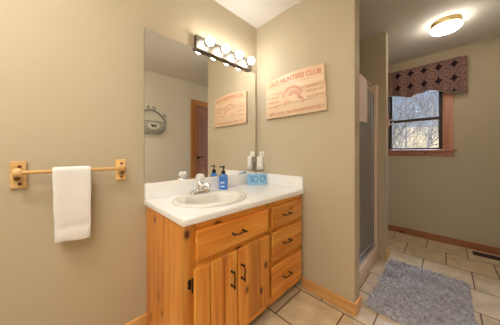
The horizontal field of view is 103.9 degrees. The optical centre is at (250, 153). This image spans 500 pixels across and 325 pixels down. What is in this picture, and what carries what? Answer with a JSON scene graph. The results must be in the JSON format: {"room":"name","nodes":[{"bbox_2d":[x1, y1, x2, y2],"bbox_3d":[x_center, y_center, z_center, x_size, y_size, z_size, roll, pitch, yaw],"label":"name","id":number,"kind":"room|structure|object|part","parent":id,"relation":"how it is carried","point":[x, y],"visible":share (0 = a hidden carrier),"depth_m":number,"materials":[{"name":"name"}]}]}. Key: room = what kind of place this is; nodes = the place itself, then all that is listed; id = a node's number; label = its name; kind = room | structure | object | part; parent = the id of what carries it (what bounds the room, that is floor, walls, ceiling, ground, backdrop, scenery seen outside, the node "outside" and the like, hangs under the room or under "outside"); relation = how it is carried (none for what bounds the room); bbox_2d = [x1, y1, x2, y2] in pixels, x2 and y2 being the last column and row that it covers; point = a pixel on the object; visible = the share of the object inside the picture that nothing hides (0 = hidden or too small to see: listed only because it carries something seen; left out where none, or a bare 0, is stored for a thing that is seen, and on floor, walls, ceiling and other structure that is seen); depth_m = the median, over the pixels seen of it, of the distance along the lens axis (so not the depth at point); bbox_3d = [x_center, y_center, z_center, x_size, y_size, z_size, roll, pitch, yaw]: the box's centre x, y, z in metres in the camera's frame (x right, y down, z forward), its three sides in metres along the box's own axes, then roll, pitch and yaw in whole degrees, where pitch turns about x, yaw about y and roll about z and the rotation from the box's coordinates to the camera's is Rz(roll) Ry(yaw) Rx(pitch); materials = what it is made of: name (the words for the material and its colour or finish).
{"room":"bathroom","nodes":[
{"label":"bathroom","id":0,"kind":"room"},
{"bbox_2d":[0,0,256,324],"bbox_3d":[-0.124,-0.086,1.927,4.650,2.440,0.100,0,0,-45],"label":"wall","id":1,"kind":"structure","parent":0,"point":[72,71],"depth_m":1.06,"materials":[{"name":"beige paint"}]},
{"bbox_2d":[9,159,125,188],"bbox_3d":[-0.906,0.098,1.020,0.451,0.124,0.076,0,0,-45],"label":"towel rail","id":2,"kind":"object","parent":1,"relation":"attached to","point":[18,172],"visible":1,"depth_m":0.91,"materials":[{"name":"brown wood"}]},
{"bbox_3d":[-1.069,0.098,0.901,0.052,0.124,0.014,0,0,-45],"label":"wall plate","id":3,"kind":"part","parent":2,"relation":"part of","materials":[{"name":"brown wood"}]},
{"bbox_3d":[-0.892,0.086,1.006,0.399,0.019,0.019,0,0,-45],"label":"rod","id":4,"kind":"part","parent":2,"relation":"part of","materials":[{"name":"brown wood"}]},
{"bbox_2d":[52,166,90,243],"bbox_3d":[-0.904,0.253,0.992,0.144,0.377,0.046,0,0,-45],"label":"hand towel","id":5,"kind":"object","parent":2,"relation":"hanging from","point":[71,184],"visible":1,"depth_m":0.98,"materials":[{"name":"white fabric"}]},
{"bbox_3d":[-0.787,0.098,1.183,0.052,0.124,0.014,0,0,-45],"label":"wall plate","id":6,"kind":"part","parent":2,"relation":"part of","materials":[{"name":"brown wood"}]},
{"bbox_2d":[124,313,146,324],"bbox_3d":[-1.166,1.091,0.804,1.388,0.085,0.014,0,0,-45],"label":"baseboard","id":7,"kind":"structure","parent":1,"relation":"attached to","point":[141,320],"depth_m":1.25,"materials":[{"name":"brown wood"}]},
{"bbox_2d":[144,27,254,182],"bbox_3d":[-0.324,-0.313,1.647,1.047,1.016,0.012,0,0,-45],"label":"wall mirror","id":8,"kind":"object","parent":1,"relation":"attached to","point":[199,107],"visible":1,"depth_m":1.51,"materials":[{"name":"white mirror"}]},
{"bbox_2d":[144,172,256,199],"bbox_3d":[-0.310,0.249,1.654,1.076,0.106,0.020,0,0,-45],"label":"backsplash","id":9,"kind":"structure","parent":1,"relation":"attached to","point":[177,187],"depth_m":1.44,"materials":[{"name":"white laminate"}]},
{"bbox_2d":[194,34,254,71],"bbox_3d":[-0.181,-0.866,1.696,0.610,0.104,0.119,0,0,-45],"label":"vanity light","id":10,"kind":"object","parent":1,"relation":"attached to","point":[208,46],"visible":1,"depth_m":1.65,"materials":[{"name":"white glass"}]},
{"bbox_2d":[204,37,214,46],"bbox_3d":[-0.321,-0.875,1.535,0.066,0.066,0.089,0,0,-45],"label":"bulb","id":11,"kind":"object","parent":10,"relation":"attached to","point":[209,42],"depth_m":1.51,"materials":[{"name":"white glass"}]},
{"bbox_2d":[219,44,229,53],"bbox_3d":[-0.215,-0.875,1.641,0.066,0.066,0.089,0,0,-45],"label":"bulb","id":12,"kind":"object","parent":10,"relation":"attached to","point":[224,49],"depth_m":1.62,"materials":[{"name":"white glass"}]},
{"bbox_2d":[233,51,242,59],"bbox_3d":[-0.108,-0.875,1.748,0.066,0.066,0.089,0,0,-45],"label":"bulb","id":13,"kind":"object","parent":10,"relation":"attached to","point":[238,55],"depth_m":1.73,"materials":[{"name":"white glass"}]},
{"bbox_2d":[245,57,254,64],"bbox_3d":[-0.001,-0.875,1.855,0.066,0.066,0.089,0,0,-45],"label":"bulb","id":14,"kind":"object","parent":10,"relation":"attached to","point":[251,60],"depth_m":1.83,"materials":[{"name":"white glass"}]},
{"bbox_2d":[257,0,358,315],"bbox_3d":[0.437,-0.086,1.738,0.124,2.440,0.959,0,0,-45],"label":"wall","id":15,"kind":"structure","parent":0,"point":[321,147],"depth_m":1.53,"materials":[{"name":"beige paint"}]},
{"bbox_2d":[257,156,263,169],"bbox_3d":[0.098,0.096,1.965,0.048,0.131,0.061,0,0,-45],"label":"plug","id":16,"kind":"object","parent":15,"relation":"attached to","point":[260,159],"visible":1,"depth_m":1.94,"materials":[{"name":"white plastic"}]},
{"bbox_2d":[259,151,264,162],"bbox_3d":[0.117,0.036,1.985,0.007,0.116,0.070,0,0,-45],"label":"outlet plate","id":17,"kind":"object","parent":15,"relation":"attached to","point":[261,153],"visible":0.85,"depth_m":1.98,"materials":[{"name":"white plastic"}]},
{"bbox_2d":[257,173,303,188],"bbox_3d":[0.258,0.249,1.834,0.019,0.106,0.528,0,0,-45],"label":"backsplash","id":18,"kind":"structure","parent":15,"relation":"attached to","point":[297,182],"depth_m":1.76,"materials":[{"name":"white stone"}]},
{"bbox_2d":[266,63,327,119],"bbox_3d":[0.376,-0.523,1.711,0.027,0.381,0.602,0,0,-45],"label":"wooden sign","id":19,"kind":"object","parent":15,"relation":"attached to","point":[304,90],"visible":1,"depth_m":1.66,"materials":[{"name":"beige wood"}]},
{"bbox_2d":[355,294,361,313],"bbox_3d":[0.781,1.091,1.414,0.124,0.085,0.014,0,0,-45],"label":"baseboard","id":20,"kind":"structure","parent":15,"relation":"attached to","point":[358,302],"depth_m":1.41,"materials":[{"name":"brown wood"}]},
{"bbox_2d":[214,0,499,65],"bbox_3d":[0.598,-1.356,1.206,4.650,0.100,2.140,0,0,-45],"label":"ceiling","id":21,"kind":"structure","parent":0,"point":[407,24],"depth_m":1.89,"materials":[{"name":"white paint"}]},
{"bbox_2d":[430,14,462,35],"bbox_3d":[1.938,-1.256,1.938,0.229,0.100,0.229,0,0,-45],"label":"ceiling light","id":22,"kind":"object","parent":21,"relation":"attached to","point":[448,24],"visible":1,"depth_m":1.88,"materials":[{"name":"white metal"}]},
{"bbox_2d":[359,32,387,258],"bbox_3d":[1.158,-0.086,2.470,0.110,2.440,0.945,0,0,-45],"label":"wall","id":23,"kind":"structure","parent":0,"point":[373,51],"depth_m":2.13,"materials":[{"name":"beige paint"}]},
{"bbox_2d":[386,248,389,259],"bbox_3d":[1.497,1.091,2.131,0.138,0.085,0.014,0,0,-45],"label":"baseboard","id":24,"kind":"structure","parent":23,"relation":"attached to","point":[388,249],"depth_m":2.12,"materials":[{"name":"brown wood"}]},
{"bbox_2d":[387,118,393,126],"bbox_3d":[1.522,-0.339,2.127,0.064,0.095,0.054,0,0,-45],"label":"robe hook","id":25,"kind":"object","parent":23,"relation":"attached to","point":[388,119],"visible":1,"depth_m":2.13,"materials":[{"name":"brown wood"}]},
{"bbox_2d":[248,230,499,324],"bbox_3d":[0.598,1.184,1.206,4.650,0.100,2.140,0,0,-45],"label":"floor","id":26,"kind":"structure","parent":0,"point":[297,305],"depth_m":1.62,"materials":[{"name":"beige tile"}]},
{"bbox_2d":[146,194,301,324],"bbox_3d":[-0.105,0.737,1.457,1.060,0.795,0.583,0,0,-45],"label":"vanity cabinet","id":27,"kind":"object","parent":26,"relation":"on","point":[229,269],"visible":0.9,"depth_m":1.12,"materials":[{"name":"brown wood"}]},
{"bbox_3d":[-0.501,0.737,1.116,0.018,0.795,0.506,0,0,-45],"label":"panel","id":28,"kind":"part","parent":27,"relation":"part of","materials":[{"name":"brown wood"}]},
{"bbox_3d":[-0.179,0.785,1.042,0.268,0.446,0.012,0,0,-45],"label":"door","id":29,"kind":"part","parent":27,"relation":"part of","materials":[{"name":"brown wood"}]},
{"bbox_2d":[144,172,303,226],"bbox_3d":[-0.122,0.267,1.466,1.076,0.142,0.550,0,0,-45],"label":"countertop","id":30,"kind":"structure","parent":27,"relation":"on","point":[158,196],"depth_m":1.36,"materials":[{"name":"white laminate"}]},
{"bbox_2d":[189,173,209,194],"bbox_3d":[-0.344,0.212,1.409,0.157,0.141,0.140,0,0,8],"label":"faucet","id":31,"kind":"object","parent":30,"relation":"on","point":[200,187],"visible":1,"depth_m":1.39,"materials":[{"name":"silver metal"}]},
{"bbox_3d":[-0.363,0.271,1.411,0.162,0.024,0.052,0,0,-45],"label":"plate","id":32,"kind":"part","parent":31,"relation":"part of","materials":[{"name":"silver metal"}]},
{"bbox_3d":[-0.363,0.177,1.411,0.067,0.064,0.067,0,0,-45],"label":"knob handle","id":33,"kind":"part","parent":31,"relation":"part of","materials":[{"name":"white plastic"}]},
{"bbox_3d":[-0.322,0.230,1.370,0.037,0.059,0.114,0,0,-45],"label":"spout","id":34,"kind":"part","parent":31,"relation":"part of","materials":[{"name":"silver metal"}]},
{"bbox_2d":[172,190,246,207],"bbox_3d":[-0.259,0.364,1.308,0.510,0.164,0.420,0,0,-45],"label":"sink","id":35,"kind":"object","parent":30,"relation":"in","point":[214,198],"visible":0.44,"depth_m":1.33,"materials":[{"name":"white ceramic"}]},
{"bbox_2d":[219,166,227,189],"bbox_3d":[-0.226,0.202,1.637,0.072,0.197,0.046,0,0,-7],"label":"soap bottle","id":36,"kind":"object","parent":30,"relation":"on","point":[223,178],"visible":1,"depth_m":1.62,"materials":[{"name":"blue plastic"}]},
{"bbox_2d":[247,173,266,184],"bbox_3d":[0.062,0.248,1.877,0.188,0.106,0.025,0,0,-16],"label":"carton","id":37,"kind":"object","parent":30,"relation":"on","point":[252,179],"visible":1,"depth_m":1.87,"materials":[{"name":"blue cardboard"}]},
{"bbox_3d":[-0.077,0.450,1.136,0.543,0.156,0.023,0,0,-45],"label":"wide drawer","id":38,"kind":"part","parent":27,"relation":"part of","materials":[{"name":"brown wood"}]},
{"bbox_3d":[-0.094,0.696,1.080,0.015,0.105,0.034,0,0,-45],"label":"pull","id":39,"kind":"part","parent":27,"relation":"part of","materials":[{"name":"black metal"}]},
{"bbox_3d":[-0.060,0.450,1.114,0.105,0.016,0.034,0,0,-45],"label":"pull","id":40,"kind":"part","parent":27,"relation":"part of","materials":[{"name":"black metal"}]},
{"bbox_3d":[-0.040,0.690,1.134,0.015,0.105,0.034,0,0,-45],"label":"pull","id":41,"kind":"part","parent":27,"relation":"part of","materials":[{"name":"black metal"}]},
{"bbox_3d":[0.060,0.701,1.305,0.949,0.723,0.019,0,0,-45],"label":"frame rail","id":42,"kind":"part","parent":27,"relation":"part of","materials":[{"name":"brown wood"}]},
{"bbox_3d":[0.020,0.785,1.241,0.274,0.446,0.012,0,0,-45],"label":"door","id":43,"kind":"part","parent":27,"relation":"part of","materials":[{"name":"brown wood"}]},
{"bbox_3d":[0.280,0.899,1.493,0.396,0.222,0.023,0,0,-45],"label":"drawer","id":44,"kind":"part","parent":27,"relation":"part of","materials":[{"name":"brown wood"}]},
{"bbox_3d":[0.280,0.655,1.493,0.396,0.206,0.023,0,0,-45],"label":"drawer","id":45,"kind":"part","parent":27,"relation":"part of","materials":[{"name":"brown wood"}]},
{"bbox_3d":[0.280,0.447,1.493,0.396,0.150,0.023,0,0,-45],"label":"drawer","id":46,"kind":"part","parent":27,"relation":"part of","materials":[{"name":"brown wood"}]},
{"bbox_2d":[359,82,378,285],"bbox_3d":[0.775,0.169,2.131,0.906,1.930,0.878,0,0,-45],"label":"shower stall","id":47,"kind":"object","parent":26,"relation":"on","point":[368,132],"visible":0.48,"depth_m":2.02,"materials":[{"name":"clear glass"}]},
{"bbox_2d":[359,73,366,122],"bbox_3d":[0.960,-0.505,1.773,0.425,0.450,0.092,0,0,-45],"label":"bath towel","id":48,"kind":"object","parent":47,"relation":"hanging from","point":[362,81],"visible":0.39,"depth_m":1.78,"materials":[{"name":"beige fabric"}]},
{"bbox_3d":[1.050,0.160,1.856,0.762,1.584,0.006,0,0,-45],"label":"glass","id":49,"kind":"part","parent":47,"relation":"part of","materials":[{"name":"grey"}]},
{"bbox_3d":[1.050,0.161,1.856,0.802,1.630,0.020,0,0,-45],"label":"door","id":50,"kind":"part","parent":47,"relation":"part of","materials":[{"name":"clear glass"}]},
{"bbox_2d":[366,258,477,324],"bbox_3d":[1.363,1.115,1.560,0.955,0.038,0.605,0,0,-45],"label":"bath mat","id":51,"kind":"object","parent":26,"relation":"on","point":[406,294],"visible":1,"depth_m":1.50,"materials":[{"name":"grey fabric"}]},
{"bbox_2d":[472,251,499,260],"bbox_3d":[2.636,1.131,2.130,0.110,0.006,0.285,0,0,-45],"label":"floor vent","id":52,"kind":"object","parent":26,"relation":"in","point":[474,252],"visible":1,"depth_m":2.16,"materials":[{"name":"brown metal"}]},
{"bbox_2d":[388,36,499,247],"bbox_3d":[2.206,-0.086,2.814,0.100,2.440,1.940,0,0,-45],"label":"wall","id":53,"kind":"structure","parent":0,"point":[457,196],"depth_m":2.36,"materials":[{"name":"beige paint"}]},
{"bbox_2d":[388,91,456,155],"bbox_3d":[2.268,-0.482,2.717,0.150,1.028,0.825,0,0,-45],"label":"window","id":54,"kind":"structure","parent":53,"relation":"in","point":[445,117],"depth_m":2.53,"materials":[{"name":"brown wood"}]},
{"bbox_3d":[2.303,-0.667,2.752,0.028,0.434,0.551,0,0,-45],"label":"sash","id":55,"kind":"part","parent":54,"relation":"part of","materials":[{"name":"clear glass"}]},
{"bbox_3d":[2.281,-0.270,2.731,0.028,0.433,0.551,0,0,-45],"label":"sash","id":56,"kind":"part","parent":54,"relation":"part of","materials":[{"name":"clear glass"}]},
{"bbox_3d":[2.250,-0.043,2.699,0.100,0.021,0.825,0,0,-45],"label":"sill","id":57,"kind":"part","parent":54,"relation":"part of","materials":[{"name":"brown wood"}]},
{"bbox_2d":[388,55,466,97],"bbox_3d":[2.248,-0.937,2.621,0.112,0.434,0.875,0,0,-45],"label":"window valance","id":58,"kind":"object","parent":53,"relation":"attached to","point":[450,75],"visible":0.84,"depth_m":2.50,"materials":[{"name":"fabric"}]},
{"bbox_2d":[388,224,499,255],"bbox_3d":[2.166,1.091,2.774,0.014,0.085,1.940,0,0,-45],"label":"baseboard","id":59,"kind":"structure","parent":53,"relation":"attached to","point":[453,241],"depth_m":2.45,"materials":[{"name":"brown wood"}]},
{"label":"outside","id":60,"kind":"structure","parent":0,"visible":0},
{"bbox_2d":[393,127,438,147],"bbox_3d":[16.900,-1.825,23.971,50.000,7.611,54.000,0,0,-45],"label":"ground","id":61,"kind":"structure","parent":60,"point":[415,135],"depth_m":21.25,"materials":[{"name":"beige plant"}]},
{"bbox_2d":[393,90,434,146],"bbox_3d":[14.487,-4.859,18.869,7.315,8.694,5.982,0,0,-10],"label":"bare tree","id":62,"kind":"object","parent":61,"relation":"on","point":[405,117],"visible":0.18,"depth_m":18.06,"materials":[{"name":"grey plant"}]},
{"bbox_2d":[392,92,436,147],"bbox_3d":[7.308,-1.887,10.264,4.584,6.026,4.923,0,0,-37],"label":"bare tree","id":63,"kind":"object","parent":61,"relation":"on","point":[398,125],"visible":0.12,"depth_m":9.37,"materials":[{"name":"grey plant"}]},
{"bbox_2d":[392,91,438,147],"bbox_3d":[5.105,-0.763,7.122,4.098,4.976,3.484,0,0,-45],"label":"bare tree","id":64,"kind":"object","parent":61,"relation":"on","point":[394,137],"visible":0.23,"depth_m":6.84,"materials":[{"name":"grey plant"}]},
{"bbox_2d":[395,90,438,135],"bbox_3d":[22.769,-6.784,24.043,8.889,9.534,7.468,0,0,22],"label":"bare tree","id":65,"kind":"object","parent":61,"relation":"on","point":[435,90],"visible":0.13,"depth_m":23.66,"materials":[{"name":"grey plant"}]},
{"bbox_2d":[398,90,438,147],"bbox_3d":[12.986,-3.473,13.356,5.788,7.738,5.332,0,0,32],"label":"bare tree","id":66,"kind":"object","parent":61,"relation":"on","point":[428,144],"visible":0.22,"depth_m":13.33,"materials":[{"name":"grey plant"}]}
]}

